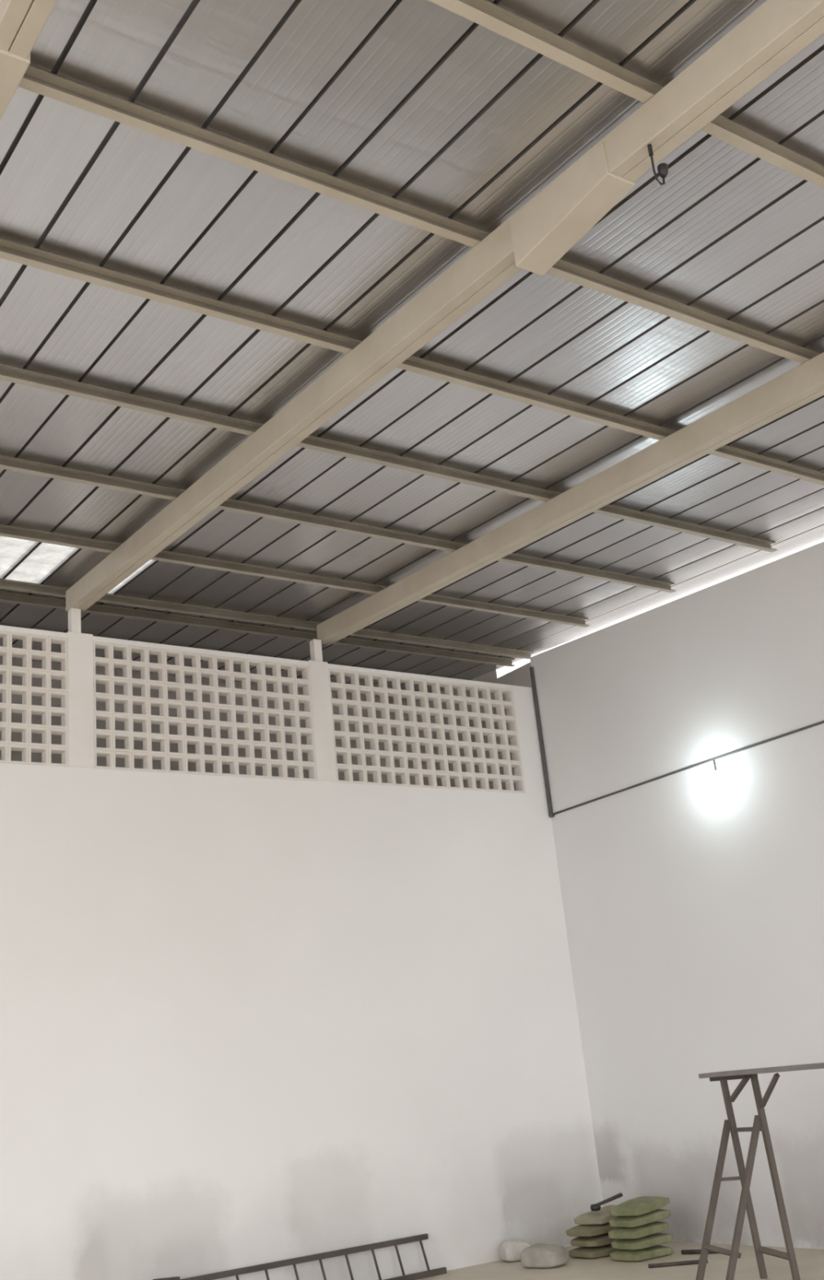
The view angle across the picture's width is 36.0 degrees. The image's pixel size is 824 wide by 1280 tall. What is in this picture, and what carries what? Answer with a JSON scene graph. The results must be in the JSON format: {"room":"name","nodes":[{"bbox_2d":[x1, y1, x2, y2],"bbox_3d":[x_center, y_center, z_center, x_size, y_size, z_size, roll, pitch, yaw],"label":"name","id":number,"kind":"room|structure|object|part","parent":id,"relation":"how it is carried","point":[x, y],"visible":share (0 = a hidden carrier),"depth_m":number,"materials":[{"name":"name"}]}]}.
{"room":"warehouse interior","nodes":[
{"label":"warehouse interior","id":0,"kind":"room"},
{"bbox_2d":[0,608,604,1279],"bbox_3d":[-3.506,2.448,10.070,12.650,5.986,0.166,8,-24,-33],"label":"wall","id":1,"kind":"structure","parent":0,"point":[248,1020],"depth_m":11.39,"materials":[{"name":"white paint"}]},
{"bbox_3d":[-3.057,-0.164,11.475,0.090,0.236,0.090,8,-24,-33],"label":"steel post","id":2,"kind":"part","parent":1,"relation":"part of","materials":[{"name":"paint"}]},
{"bbox_3d":[-0.974,0.118,12.865,0.090,0.236,0.090,8,-24,-33],"label":"steel post","id":3,"kind":"part","parent":1,"relation":"part of","materials":[{"name":"paint"}]},
{"bbox_2d":[66,0,823,613],"bbox_3d":[1.003,-2.255,5.855,0.177,1.239,14.620,8,-24,-33],"label":"rafter","id":4,"kind":"object","parent":1,"relation":"attached to","point":[542,231],"visible":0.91,"depth_m":6.36,"materials":[{"name":"beige paint"}]},
{"bbox_2d":[647,143,668,185],"bbox_3d":[1.103,-2.108,5.633,0.079,0.220,0.048,8,-24,-33],"label":"cable","id":5,"kind":"object","parent":4,"relation":"hanging from","point":[663,168],"visible":1,"depth_m":5.62,"materials":[{"name":"black plastic"}]},
{"bbox_2d":[0,0,823,700],"bbox_3d":[-0.289,-2.247,6.372,12.932,1.322,17.850,8,-24,-33],"label":"ceiling","id":6,"kind":"structure","parent":0,"point":[421,104],"depth_m":7.36,"materials":[{"name":"metal"}]},
{"bbox_3d":[-3.495,-0.755,10.873,0.350,0.146,1.332,8,-24,-33],"label":"skylight panel","id":7,"kind":"part","parent":6,"relation":"part of","materials":[{"name":"white plastic"}]},
{"bbox_2d":[0,0,57,119],"bbox_3d":[-1.184,-2.550,4.395,0.172,1.239,14.620,8,-24,-33],"label":"rafter","id":8,"kind":"object","parent":6,"relation":"attached to","point":[22,22],"visible":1,"depth_m":4.83,"materials":[{"name":"beige paint"}]},
{"bbox_3d":[-1.697,-2.304,5.114,0.172,0.246,0.450,8,-24,-33],"label":"splice plate","id":9,"kind":"part","parent":8,"relation":"part of","materials":[{"name":"beige paint"}]},
{"bbox_3d":[-3.206,-0.716,11.066,0.350,0.147,1.332,8,-24,-33],"label":"skylight panel","id":10,"kind":"part","parent":6,"relation":"part of","materials":[{"name":"white plastic"}]},
{"bbox_3d":[-2.628,-0.638,11.451,0.350,0.146,1.332,8,-24,-33],"label":"skylight panel","id":11,"kind":"part","parent":6,"relation":"part of","materials":[{"name":"white plastic"}]},
{"bbox_2d":[0,591,515,666],"bbox_3d":[-4.046,-0.436,11.626,12.730,0.087,0.060,8,-24,-33],"label":"roof purlin","id":12,"kind":"structure","parent":6,"relation":"attached to","point":[20,598],"depth_m":13.15,"materials":[{"name":"beige paint"}]},
{"bbox_2d":[0,578,533,659],"bbox_3d":[-3.849,-0.526,11.348,12.730,0.084,0.062,8,-24,-33],"label":"roof purlin","id":13,"kind":"structure","parent":6,"relation":"attached to","point":[9,584],"depth_m":12.82,"materials":[{"name":"beige paint"}]},
{"bbox_2d":[0,524,590,626],"bbox_3d":[-3.249,-0.877,10.258,12.440,0.084,0.062,8,-24,-33],"label":"roof purlin","id":14,"kind":"structure","parent":6,"relation":"attached to","point":[6,531],"depth_m":11.59,"materials":[{"name":"beige paint"}]},
{"bbox_2d":[0,454,675,592],"bbox_3d":[-2.530,-1.212,9.248,12.440,0.084,0.062,8,-24,-33],"label":"roof purlin","id":15,"kind":"structure","parent":6,"relation":"attached to","point":[9,463],"depth_m":10.38,"materials":[{"name":"beige paint"}]},
{"bbox_2d":[0,363,777,552],"bbox_3d":[-1.810,-1.547,8.238,12.440,0.084,0.062,8,-24,-33],"label":"roof purlin","id":16,"kind":"structure","parent":6,"relation":"attached to","point":[7,373],"depth_m":9.15,"materials":[{"name":"beige paint"}]},
{"bbox_2d":[0,238,823,485],"bbox_3d":[-1.091,-1.882,7.228,12.440,0.084,0.062,8,-24,-33],"label":"roof purlin","id":17,"kind":"structure","parent":6,"relation":"attached to","point":[11,251],"depth_m":7.61,"materials":[{"name":"beige paint"}]},
{"bbox_2d":[17,65,821,363],"bbox_3d":[-0.371,-2.217,6.218,12.440,0.084,0.062,8,-24,-33],"label":"roof purlin","id":18,"kind":"structure","parent":6,"relation":"attached to","point":[36,80],"depth_m":6.24,"materials":[{"name":"beige paint"}]},
{"bbox_2d":[316,351,823,644],"bbox_3d":[3.188,-1.960,7.313,0.150,1.239,14.620,8,-24,-33],"label":"rafter","id":19,"kind":"object","parent":6,"relation":"attached to","point":[804,384],"visible":0.88,"depth_m":9.66,"materials":[{"name":"beige paint"}]},
{"bbox_2d":[428,0,823,188],"bbox_3d":[0.348,-2.552,5.208,12.440,0.084,0.062,8,-24,-33],"label":"roof purlin","id":20,"kind":"structure","parent":6,"relation":"attached to","point":[485,13],"depth_m":5.52,"materials":[{"name":"beige paint"}]},
{"bbox_2d":[417,1241,823,1279],"bbox_3d":[0.780,2.820,3.437,12.500,0.050,14.500,8,-24,-33],"label":"floor","id":21,"kind":"structure","parent":0,"point":[811,1261],"depth_m":10.43,"materials":[{"name":"beige concrete"}]},
{"bbox_2d":[152,1233,447,1279],"bbox_3d":[-0.863,5.264,10.486,2.812,0.375,0.085,9,-24,-36],"label":"wooden ladder","id":22,"kind":"object","parent":21,"relation":"on","point":[346,1251],"visible":1,"depth_m":10.72,"materials":[{"name":"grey wood"}]},
{"bbox_3d":[-0.831,5.408,10.411,2.812,0.050,0.030,9,-24,-36],"label":"rail","id":23,"kind":"part","parent":22,"relation":"part of","materials":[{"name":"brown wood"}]},
{"bbox_2d":[499,1238,530,1262],"bbox_3d":[0.950,5.578,11.597,0.264,0.181,0.204,0,-20,-15],"label":"plastic bag","id":24,"kind":"object","parent":21,"relation":"on","point":[511,1250],"visible":0.85,"depth_m":11.52,"materials":[{"name":"white plastic"}]},
{"bbox_2d":[520,1243,568,1267],"bbox_3d":[1.150,5.364,11.050,0.391,0.178,0.267,-20,-24,34],"label":"sack","id":25,"kind":"object","parent":21,"relation":"on","point":[537,1255],"visible":1,"depth_m":10.95,"materials":[{"name":"fabric"}]},
{"bbox_2d":[568,1244,622,1257],"bbox_3d":[1.703,5.487,11.411,0.523,0.084,0.385,6,-23,-31],"label":"sack","id":26,"kind":"object","parent":21,"relation":"on","point":[603,1251],"visible":0.6,"depth_m":11.24,"materials":[{"name":"fabric"}]},
{"bbox_2d":[570,1232,616,1247],"bbox_3d":[1.718,5.402,11.458,0.532,0.085,0.385,7,-23,-37],"label":"sack","id":27,"kind":"object","parent":26,"relation":"on","point":[601,1240],"visible":0.56,"depth_m":11.27,"materials":[{"name":"fabric"}]},
{"bbox_2d":[566,1222,617,1236],"bbox_3d":[1.679,5.308,11.459,0.532,0.100,0.385,6,-23,-30],"label":"sack","id":28,"kind":"object","parent":27,"relation":"on","point":[582,1230],"visible":0.56,"depth_m":11.29,"materials":[{"name":"fabric"}]},
{"bbox_2d":[573,1204,617,1224],"bbox_3d":[1.762,5.235,11.553,0.532,0.112,0.378,11,-25,-39],"label":"sack","id":29,"kind":"object","parent":28,"relation":"on","point":[602,1216],"visible":0.58,"depth_m":11.40,"materials":[{"name":"fabric"}]},
{"bbox_2d":[590,1192,622,1211],"bbox_3d":[1.772,5.113,11.530,0.383,0.115,0.100,8,-24,-33],"label":"hammer","id":30,"kind":"object","parent":29,"relation":"on","point":[594,1207],"visible":1,"depth_m":11.49,"materials":[{"name":"black metal"}]},
{"bbox_3d":[1.799,5.101,11.555,0.315,0.082,0.036,8,-24,-33],"label":"handle","id":31,"kind":"part","parent":30,"relation":"part of","materials":[{"name":"wood"}]},
{"bbox_2d":[609,1244,672,1261],"bbox_3d":[1.983,5.302,10.975,0.480,0.086,0.363,9,-24,-35],"label":"sack","id":32,"kind":"object","parent":21,"relation":"on","point":[658,1251],"visible":0.86,"depth_m":10.84,"materials":[{"name":"green fabric"}]},
{"bbox_2d":[611,1232,673,1249],"bbox_3d":[2.000,5.216,11.010,0.477,0.089,0.371,6,-23,-30],"label":"sack","id":33,"kind":"object","parent":32,"relation":"on","point":[658,1238],"visible":0.84,"depth_m":10.87,"materials":[{"name":"green fabric"}]},
{"bbox_2d":[608,1221,668,1239],"bbox_3d":[1.970,5.122,11.011,0.483,0.095,0.372,11,-25,-39],"label":"sack","id":34,"kind":"object","parent":33,"relation":"on","point":[620,1233],"visible":0.81,"depth_m":10.88,"materials":[{"name":"green fabric"}]},
{"bbox_2d":[608,1208,671,1227],"bbox_3d":[1.986,5.035,11.053,0.473,0.104,0.375,5,-22,-28],"label":"sack","id":35,"kind":"object","parent":34,"relation":"on","point":[658,1215],"visible":0.88,"depth_m":10.91,"materials":[{"name":"green fabric"}]},
{"bbox_2d":[609,1195,670,1216],"bbox_3d":[1.993,4.946,11.082,0.478,0.116,0.375,10,-25,-38],"label":"sack","id":36,"kind":"object","parent":35,"relation":"on","point":[640,1206],"visible":1,"depth_m":10.97,"materials":[{"name":"green fabric"}]},
{"bbox_2d":[648,1259,708,1267],"bbox_3d":[2.170,5.087,10.339,0.482,0.030,0.030,-8,-20,5],"label":"metal bar","id":37,"kind":"object","parent":21,"relation":"on","point":[696,1261],"visible":0.95,"depth_m":10.33,"materials":[{"name":"metal"}]},
{"bbox_2d":[681,1248,717,1254],"bbox_3d":[2.476,5.230,10.839,0.353,0.036,0.036,-16,-22,27],"label":"metal bar","id":38,"kind":"object","parent":21,"relation":"on","point":[698,1251],"visible":0.57,"depth_m":10.86,"materials":[{"name":"metal"}]},
{"bbox_2d":[696,1062,823,1279],"bbox_3d":[2.766,3.607,8.467,0.672,1.462,2.763,3,-21,-24],"label":"trestle","id":39,"kind":"object","parent":21,"relation":"on","point":[760,1124],"visible":1,"depth_m":9.37,"materials":[{"name":"grey wood"}]},
{"bbox_3d":[2.243,4.186,9.428,0.543,1.116,0.035,3,-21,-23],"label":"leg","id":40,"kind":"part","parent":39,"relation":"part of","materials":[{"name":"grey wood"}]},
{"bbox_3d":[2.244,4.416,9.162,0.041,0.090,0.316,9,-25,-37],"label":"rail","id":41,"kind":"part","parent":39,"relation":"part of","materials":[{"name":"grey wood"}]},
{"bbox_3d":[2.408,4.079,9.205,0.563,1.136,0.035,3,-21,-23],"label":"leg","id":42,"kind":"part","parent":39,"relation":"part of","materials":[{"name":"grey wood"}]},
{"bbox_3d":[2.499,4.047,9.562,0.109,1.402,0.035,3,-21,-23],"label":"leg","id":43,"kind":"part","parent":39,"relation":"part of","materials":[{"name":"grey wood"}]},
{"bbox_3d":[2.663,4.491,9.282,0.048,0.098,0.315,8,-24,-35],"label":"rail","id":44,"kind":"part","parent":39,"relation":"part of","materials":[{"name":"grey wood"}]},
{"bbox_3d":[2.675,3.950,9.340,0.105,1.402,0.035,3,-21,-23],"label":"leg","id":45,"kind":"part","parent":39,"relation":"part of","materials":[{"name":"grey wood"}]},
{"bbox_2d":[529,541,823,1248],"bbox_3d":[5.718,0.689,7.934,0.150,6.100,14.500,8,-24,-33],"label":"wall","id":46,"kind":"structure","parent":0,"point":[694,909],"depth_m":11.91,"materials":[{"name":"grey paint"}]},
{"bbox_2d":[529,666,823,817],"bbox_3d":[3.931,-0.339,10.649,0.040,1.762,9.020,8,-24,-33],"label":"conduit","id":47,"kind":"object","parent":46,"relation":"attached to","point":[552,814],"visible":1,"depth_m":13.70,"materials":[{"name":"grey metal"}]},
{"bbox_2d":[691,760,721,780],"bbox_3d":[2.739,1.207,11.867,0.320,0.221,0.112,8,-24,-33],"label":"wall lamp","id":48,"kind":"object","parent":46,"relation":"attached to","point":[698,774],"visible":1,"depth_m":11.83,"materials":[{"name":"white plastic"}]},
{"bbox_3d":[2.670,1.248,11.800,0.140,0.112,0.112,8,-24,-33],"label":"bulb","id":49,"kind":"part","parent":48,"relation":"part of","materials":[{"name":"white glass"}]},
{"bbox_3d":[2.864,1.274,11.929,0.030,0.100,0.100,8,-24,-33],"label":"wall plate","id":50,"kind":"part","parent":48,"relation":"part of","materials":[{"name":"white plastic"}]},
{"label":"outside","id":51,"kind":"structure","parent":0,"visible":0},
{"bbox_3d":[1.939,6.042,12.377,120.000,0.240,120.000,8,-24,-33],"label":"ground","id":52,"kind":"structure","parent":51,"visible":0},
{"bbox_2d":[0,657,532,790],"bbox_3d":[-4.715,2.632,11.073,14.800,6.560,2.750,8,-24,-33],"label":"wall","id":53,"kind":"structure","parent":52,"relation":"on","point":[521,676],"depth_m":15.15,"materials":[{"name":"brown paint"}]}
]}

